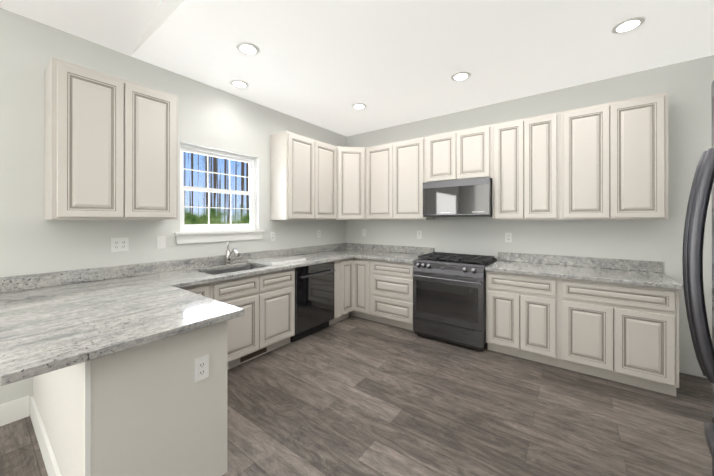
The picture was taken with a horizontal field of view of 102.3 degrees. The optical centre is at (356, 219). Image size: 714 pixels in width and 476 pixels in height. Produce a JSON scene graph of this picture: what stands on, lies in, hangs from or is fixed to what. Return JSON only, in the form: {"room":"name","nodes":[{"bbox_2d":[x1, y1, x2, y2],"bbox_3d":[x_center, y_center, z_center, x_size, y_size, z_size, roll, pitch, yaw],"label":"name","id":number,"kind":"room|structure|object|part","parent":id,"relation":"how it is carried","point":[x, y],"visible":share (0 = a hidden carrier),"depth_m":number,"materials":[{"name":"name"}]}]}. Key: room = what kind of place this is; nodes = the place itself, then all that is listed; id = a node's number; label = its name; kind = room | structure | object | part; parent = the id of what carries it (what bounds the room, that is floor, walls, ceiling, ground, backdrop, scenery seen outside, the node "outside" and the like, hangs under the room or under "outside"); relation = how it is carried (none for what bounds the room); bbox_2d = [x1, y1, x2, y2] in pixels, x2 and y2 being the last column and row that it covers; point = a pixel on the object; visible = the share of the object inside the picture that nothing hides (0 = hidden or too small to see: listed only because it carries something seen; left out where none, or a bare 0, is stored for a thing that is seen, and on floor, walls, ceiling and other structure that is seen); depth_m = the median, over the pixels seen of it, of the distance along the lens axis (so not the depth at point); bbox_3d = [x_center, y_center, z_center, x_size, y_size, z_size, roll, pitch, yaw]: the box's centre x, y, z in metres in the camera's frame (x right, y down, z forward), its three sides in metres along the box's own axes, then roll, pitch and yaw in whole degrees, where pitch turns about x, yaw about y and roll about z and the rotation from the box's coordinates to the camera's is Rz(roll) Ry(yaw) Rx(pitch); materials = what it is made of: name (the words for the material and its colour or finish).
{"room":"kitchen","nodes":[
{"label":"kitchen","id":0,"kind":"room"},
{"bbox_2d":[0,8,345,403],"bbox_3d":[-2.283,-0.631,2.161,0.150,4.000,7.150,0,0,37],"label":"wall","id":1,"kind":"structure","parent":0,"point":[33,240],"depth_m":2.31,"materials":[{"name":"white paint"}]},
{"bbox_2d":[0,395,29,425],"bbox_3d":[-3.310,1.297,0.637,0.015,0.140,3.421,0,0,37],"label":"baseboard","id":2,"kind":"structure","parent":1,"relation":"attached to","point":[14,410],"depth_m":1.94,"materials":[{"name":"white"}]},
{"bbox_2d":[44,57,127,219],"bbox_3d":[-2.008,-0.536,2.128,0.326,1.070,0.383,0,0,37],"label":"upper cabinet","id":3,"kind":"object","parent":1,"relation":"attached to","point":[110,147],"depth_m":2.02,"materials":[{"name":"grey paint"}]},
{"bbox_2d":[111,237,128,251],"bbox_3d":[-1.992,0.209,2.417,0.008,0.115,0.116,0,0,37],"label":"electrical outlet","id":4,"kind":"object","parent":1,"relation":"attached to","point":[119,244],"visible":1,"depth_m":2.41,"materials":[{"name":"white plastic"}]},
{"bbox_2d":[128,81,177,219],"bbox_3d":[-1.784,-0.536,2.429,0.326,1.070,0.382,0,0,37],"label":"upper cabinet","id":5,"kind":"object","parent":1,"relation":"attached to","point":[152,113],"depth_m":2.33,"materials":[{"name":"grey paint"}]},
{"bbox_2d":[157,236,165,248],"bbox_3d":[-1.809,0.210,2.661,0.010,0.115,0.070,0,0,37],"label":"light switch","id":6,"kind":"object","parent":1,"relation":"attached to","point":[161,242],"visible":1,"depth_m":2.66,"materials":[{"name":"white plastic"}]},
{"bbox_2d":[174,143,264,243],"bbox_3d":[-1.484,-0.262,3.167,0.160,0.995,0.990,0,0,37],"label":"window","id":7,"kind":"structure","parent":1,"relation":"in","point":[209,232],"depth_m":3.12,"materials":[{"name":"white plastic"}]},
{"bbox_2d":[270,232,274,240],"bbox_3d":[-1.070,0.211,3.657,0.008,0.115,0.070,0,0,37],"label":"electrical outlet","id":8,"kind":"object","parent":1,"relation":"attached to","point":[272,236],"visible":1,"depth_m":3.65,"materials":[{"name":"white plastic"}]},
{"bbox_2d":[270,131,315,219],"bbox_3d":[-0.823,-0.534,3.721,0.326,1.070,0.465,0,0,37],"label":"upper cabinet","id":9,"kind":"object","parent":1,"relation":"attached to","point":[292,155],"depth_m":3.57,"materials":[{"name":"grey paint"}]},
{"bbox_2d":[317,230,320,237],"bbox_3d":[-0.572,0.212,4.327,0.008,0.115,0.070,0,0,37],"label":"electrical outlet","id":10,"kind":"object","parent":1,"relation":"attached to","point":[318,233],"visible":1,"depth_m":4.32,"materials":[{"name":"white plastic"}]},
{"bbox_2d":[316,140,335,219],"bbox_3d":[-0.550,-0.533,4.088,0.326,1.070,0.465,0,0,37],"label":"upper cabinet","id":11,"kind":"object","parent":1,"relation":"attached to","point":[325,152],"depth_m":3.97,"materials":[{"name":"beige wood"}]},
{"bbox_2d":[0,315,713,475],"bbox_3d":[-0.543,1.417,0.770,4.600,0.100,7.300,0,0,37],"label":"floor","id":12,"kind":"structure","parent":0,"point":[350,395],"depth_m":1.99,"materials":[{"name":"wood"}]},
{"bbox_2d":[30,320,227,475],"bbox_3d":[-1.497,0.945,1.787,1.550,0.847,0.584,0,0,37],"label":"base cabinet","id":13,"kind":"object","parent":12,"relation":"on","point":[151,409],"depth_m":1.32,"materials":[{"name":"white paint"}]},
{"bbox_2d":[0,282,243,385],"bbox_3d":[-1.230,0.500,1.503,0.937,0.035,0.834,0,0,37],"label":"countertop","id":14,"kind":"structure","parent":13,"relation":"on","point":[51,321],"depth_m":1.32,"materials":[{"name":"stone"}]},
{"bbox_2d":[194,354,208,382],"bbox_3d":[-0.782,0.748,1.447,0.008,0.115,0.070,0,0,37],"label":"electrical outlet","id":15,"kind":"object","parent":13,"relation":"attached to","point":[201,368],"visible":1,"depth_m":1.44,"materials":[{"name":"white plastic"}]},
{"bbox_2d":[181,282,216,299],"bbox_3d":[-1.574,0.945,2.456,0.628,0.848,0.383,0,0,37],"label":"base cabinet","id":16,"kind":"object","parent":12,"relation":"on","point":[209,290],"depth_m":2.37,"materials":[{"name":"grey paint"}]},
{"bbox_2d":[240,347,266,362],"bbox_3d":[-1.014,1.317,2.834,0.006,0.070,0.290,0,0,37],"label":"air vent","id":17,"kind":"object","parent":16,"relation":"attached to","point":[251,355],"visible":0.65,"depth_m":2.83,"materials":[{"name":"brown metal"}]},
{"bbox_2d":[290,261,334,342],"bbox_3d":[-0.690,0.949,3.563,0.630,0.844,0.625,0,0,37],"label":"dishwasher","id":18,"kind":"object","parent":12,"relation":"on","point":[314,298],"visible":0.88,"depth_m":3.36,"materials":[{"name":"black metal"}]},
{"bbox_2d":[329,258,352,323],"bbox_3d":[-0.381,0.948,4.060,0.628,0.848,0.303,0,0,37],"label":"base cabinet","id":19,"kind":"object","parent":12,"relation":"on","point":[343,274],"depth_m":3.81,"materials":[{"name":"grey paint"}]},
{"bbox_2d":[353,258,368,319],"bbox_3d":[0.243,0.948,4.153,0.300,0.848,0.627,0,0,37],"label":"base cabinet","id":20,"kind":"object","parent":12,"relation":"on","point":[360,266],"depth_m":3.91,"materials":[{"name":"grey paint"}]},
{"bbox_2d":[0,242,375,309],"bbox_3d":[-1.017,0.476,3.154,0.690,0.479,3.737,0,0,37],"label":"countertop","id":21,"kind":"structure","parent":20,"relation":"on","point":[32,289],"depth_m":2.40,"materials":[{"name":"stone"}]},
{"bbox_2d":[225,242,239,264],"bbox_3d":[-1.319,0.361,3.044,0.233,0.249,0.062,0,0,37],"label":"faucet","id":22,"kind":"object","parent":21,"relation":"on","point":[228,256],"depth_m":3.07,"materials":[{"name":"silver metal"}]},
{"bbox_2d":[203,266,262,274],"bbox_3d":[-1.229,0.618,2.889,0.420,0.194,0.640,0,0,37],"label":"sink basin","id":23,"kind":"object","parent":21,"relation":"in","point":[228,269],"depth_m":3.05,"materials":[{"name":"silver metal"}]},
{"bbox_2d":[248,255,305,265],"bbox_3d":[-0.929,0.470,3.359,0.450,0.029,0.478,0,0,37],"label":"cutout","id":24,"kind":"object","parent":21,"relation":"in","point":[277,260],"visible":1,"depth_m":3.29,"materials":[{"name":"white"}]},
{"bbox_2d":[356,244,433,262],"bbox_3d":[0.518,0.454,3.925,0.853,0.135,0.666,0,0,37],"label":"countertop","id":25,"kind":"structure","parent":20,"relation":"on","point":[404,254],"depth_m":4.05,"materials":[{"name":"stone"}]},
{"bbox_2d":[369,259,413,330],"bbox_3d":[0.619,0.947,3.874,0.638,0.848,0.627,0,0,37],"label":"base cabinet","id":26,"kind":"object","parent":12,"relation":"on","point":[390,283],"depth_m":3.63,"materials":[{"name":"grey paint"}]},
{"bbox_2d":[412,252,496,351],"bbox_3d":[1.148,0.901,3.387,0.782,0.940,0.723,0,0,37],"label":"range","id":27,"kind":"object","parent":12,"relation":"on","point":[449,297],"visible":0.98,"depth_m":3.13,"materials":[{"name":"black metal"}]},
{"bbox_2d":[486,271,560,367],"bbox_3d":[1.758,0.946,3.027,0.620,0.848,0.627,0,0,37],"label":"base cabinet","id":28,"kind":"object","parent":12,"relation":"on","point":[523,312],"depth_m":2.76,"materials":[{"name":"grey paint"}]},
{"bbox_2d":[485,252,683,289],"bbox_3d":[2.055,0.452,2.785,1.376,0.135,0.662,0,0,37],"label":"countertop","id":29,"kind":"structure","parent":28,"relation":"on","point":[608,270],"depth_m":2.74,"materials":[{"name":"stone"}]},
{"bbox_2d":[561,278,678,395],"bbox_3d":[2.304,0.946,2.621,0.740,0.848,0.627,0,0,37],"label":"base cabinet","id":30,"kind":"object","parent":12,"relation":"on","point":[625,334],"depth_m":2.34,"materials":[{"name":"grey paint"}]},
{"bbox_2d":[682,80,713,475],"bbox_3d":[1.096,0.461,0.306,0.836,1.810,0.930,0,0,37],"label":"fridge","id":31,"kind":"object","parent":12,"relation":"on","point":[702,186],"visible":1,"depth_m":0.84,"materials":[{"name":"grey metal"}]},
{"bbox_3d":[0.848,0.439,0.491,0.085,1.745,0.930,0,0,37],"label":"door","id":32,"kind":"part","parent":31,"relation":"part of","materials":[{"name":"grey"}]},
{"bbox_2d":[0,0,713,135],"bbox_3d":[-0.543,-2.010,0.775,4.300,1.195,7.000,0,0,37],"label":"ceiling","id":33,"kind":"structure","parent":0,"point":[326,64],"depth_m":2.32,"materials":[{"name":"white paint"}]},
{"bbox_2d":[230,80,248,87],"bbox_3d":[-1.218,-1.405,2.983,0.184,0.008,0.184,0,0,37],"label":"recessed light","id":34,"kind":"object","parent":33,"relation":"in","point":[239,84],"visible":1,"depth_m":2.96,"materials":[{"name":"white plastic"}]},
{"bbox_2d":[236,42,259,55],"bbox_3d":[-0.899,-1.406,2.372,0.184,0.008,0.184,0,0,37],"label":"recessed light","id":35,"kind":"object","parent":33,"relation":"in","point":[247,48],"visible":1,"depth_m":2.36,"materials":[{"name":"white plastic"}]},
{"bbox_2d":[352,103,365,108],"bbox_3d":[0.026,-1.404,3.566,0.184,0.008,0.184,0,0,37],"label":"recessed light","id":36,"kind":"object","parent":33,"relation":"in","point":[359,106],"visible":0.98,"depth_m":3.56,"materials":[{"name":"white plastic"}]},
{"bbox_2d":[451,71,470,80],"bbox_3d":[1.021,-1.405,2.826,0.184,0.008,0.184,0,0,37],"label":"recessed light","id":37,"kind":"object","parent":33,"relation":"in","point":[461,76],"visible":1,"depth_m":2.81,"materials":[{"name":"white plastic"}]},
{"bbox_2d":[611,16,645,33],"bbox_3d":[1.966,-1.406,2.086,0.184,0.008,0.184,0,0,37],"label":"recessed light","id":38,"kind":"object","parent":33,"relation":"in","point":[628,25],"visible":1,"depth_m":2.08,"materials":[{"name":"white plastic"}]},
{"bbox_2d":[346,55,713,377],"bbox_3d":[1.651,-0.629,3.596,4.450,4.000,0.150,0,0,37],"label":"wall","id":39,"kind":"structure","parent":0,"point":[686,85],"depth_m":2.90,"materials":[{"name":"white paint"}]},
{"bbox_2d":[336,146,363,219],"bbox_3d":[-0.116,-0.533,4.435,0.607,1.070,0.608,0,0,37],"label":"upper cabinet","id":40,"kind":"object","parent":39,"relation":"attached to","point":[349,160],"depth_m":4.20,"materials":[{"name":"grey paint"}]},
{"bbox_2d":[364,143,391,219],"bbox_3d":[0.403,-0.533,4.225,0.472,1.070,0.326,0,0,37],"label":"upper cabinet","id":41,"kind":"object","parent":39,"relation":"attached to","point":[378,158],"depth_m":4.10,"materials":[{"name":"grey paint"}]},
{"bbox_2d":[392,137,434,219],"bbox_3d":[0.777,-0.533,3.947,0.473,1.070,0.326,0,0,37],"label":"upper cabinet","id":42,"kind":"object","parent":39,"relation":"attached to","point":[407,155],"depth_m":3.82,"materials":[{"name":"grey paint"}]},
{"bbox_2d":[417,230,421,238],"bbox_3d":[0.881,0.212,4.068,0.070,0.115,0.008,0,0,37],"label":"electrical outlet","id":43,"kind":"object","parent":39,"relation":"attached to","point":[419,234],"visible":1,"depth_m":4.06,"materials":[{"name":"white plastic"}]},
{"bbox_2d":[424,131,455,182],"bbox_3d":[1.127,-0.768,3.687,0.396,0.602,0.326,0,0,37],"label":"upper cabinet","id":44,"kind":"object","parent":39,"relation":"attached to","point":[439,149],"depth_m":3.56,"materials":[{"name":"grey paint"}]},
{"bbox_2d":[456,124,491,179],"bbox_3d":[1.439,-0.768,3.454,0.397,0.602,0.326,0,0,37],"label":"upper cabinet","id":45,"kind":"object","parent":39,"relation":"attached to","point":[473,145],"depth_m":3.32,"materials":[{"name":"grey paint"}]},
{"bbox_2d":[423,177,491,216],"bbox_3d":[1.256,-0.248,3.534,0.778,0.429,0.413,0,0,37],"label":"microwave","id":46,"kind":"object","parent":45,"relation":"attached to","point":[463,198],"visible":1,"depth_m":3.34,"materials":[{"name":"black metal"}]},
{"bbox_2d":[492,118,523,219],"bbox_3d":[1.725,-0.534,3.241,0.314,1.070,0.326,0,0,37],"label":"upper cabinet","id":47,"kind":"object","parent":39,"relation":"attached to","point":[507,137],"depth_m":3.11,"materials":[{"name":"grey paint"}]},
{"bbox_2d":[505,233,511,242],"bbox_3d":[1.788,0.211,3.394,0.070,0.115,0.008,0,0,37],"label":"electrical outlet","id":48,"kind":"object","parent":39,"relation":"attached to","point":[508,237],"visible":1,"depth_m":3.39,"materials":[{"name":"white plastic"}]},
{"bbox_2d":[524,112,559,219],"bbox_3d":[1.972,-0.535,3.058,0.314,1.070,0.326,0,0,37],"label":"upper cabinet","id":49,"kind":"object","parent":39,"relation":"attached to","point":[542,132],"depth_m":2.92,"materials":[{"name":"grey paint"}]},
{"bbox_2d":[560,102,611,219],"bbox_3d":[2.248,-0.535,2.853,0.375,1.070,0.326,0,0,37],"label":"upper cabinet","id":50,"kind":"object","parent":39,"relation":"attached to","point":[585,132],"depth_m":2.71,"materials":[{"name":"grey paint"}]},
{"bbox_2d":[612,92,667,219],"bbox_3d":[2.543,-0.535,2.633,0.374,1.070,0.326,0,0,37],"label":"upper cabinet","id":51,"kind":"object","parent":39,"relation":"attached to","point":[640,124],"depth_m":2.50,"materials":[{"name":"grey paint"}]},
{"label":"outside","id":52,"kind":"structure","parent":0,"visible":0},
{"bbox_2d":[183,151,249,223],"bbox_3d":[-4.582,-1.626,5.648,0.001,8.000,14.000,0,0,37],"label":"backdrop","id":53,"kind":"structure","parent":52,"point":[193,161],"depth_m":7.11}
]}

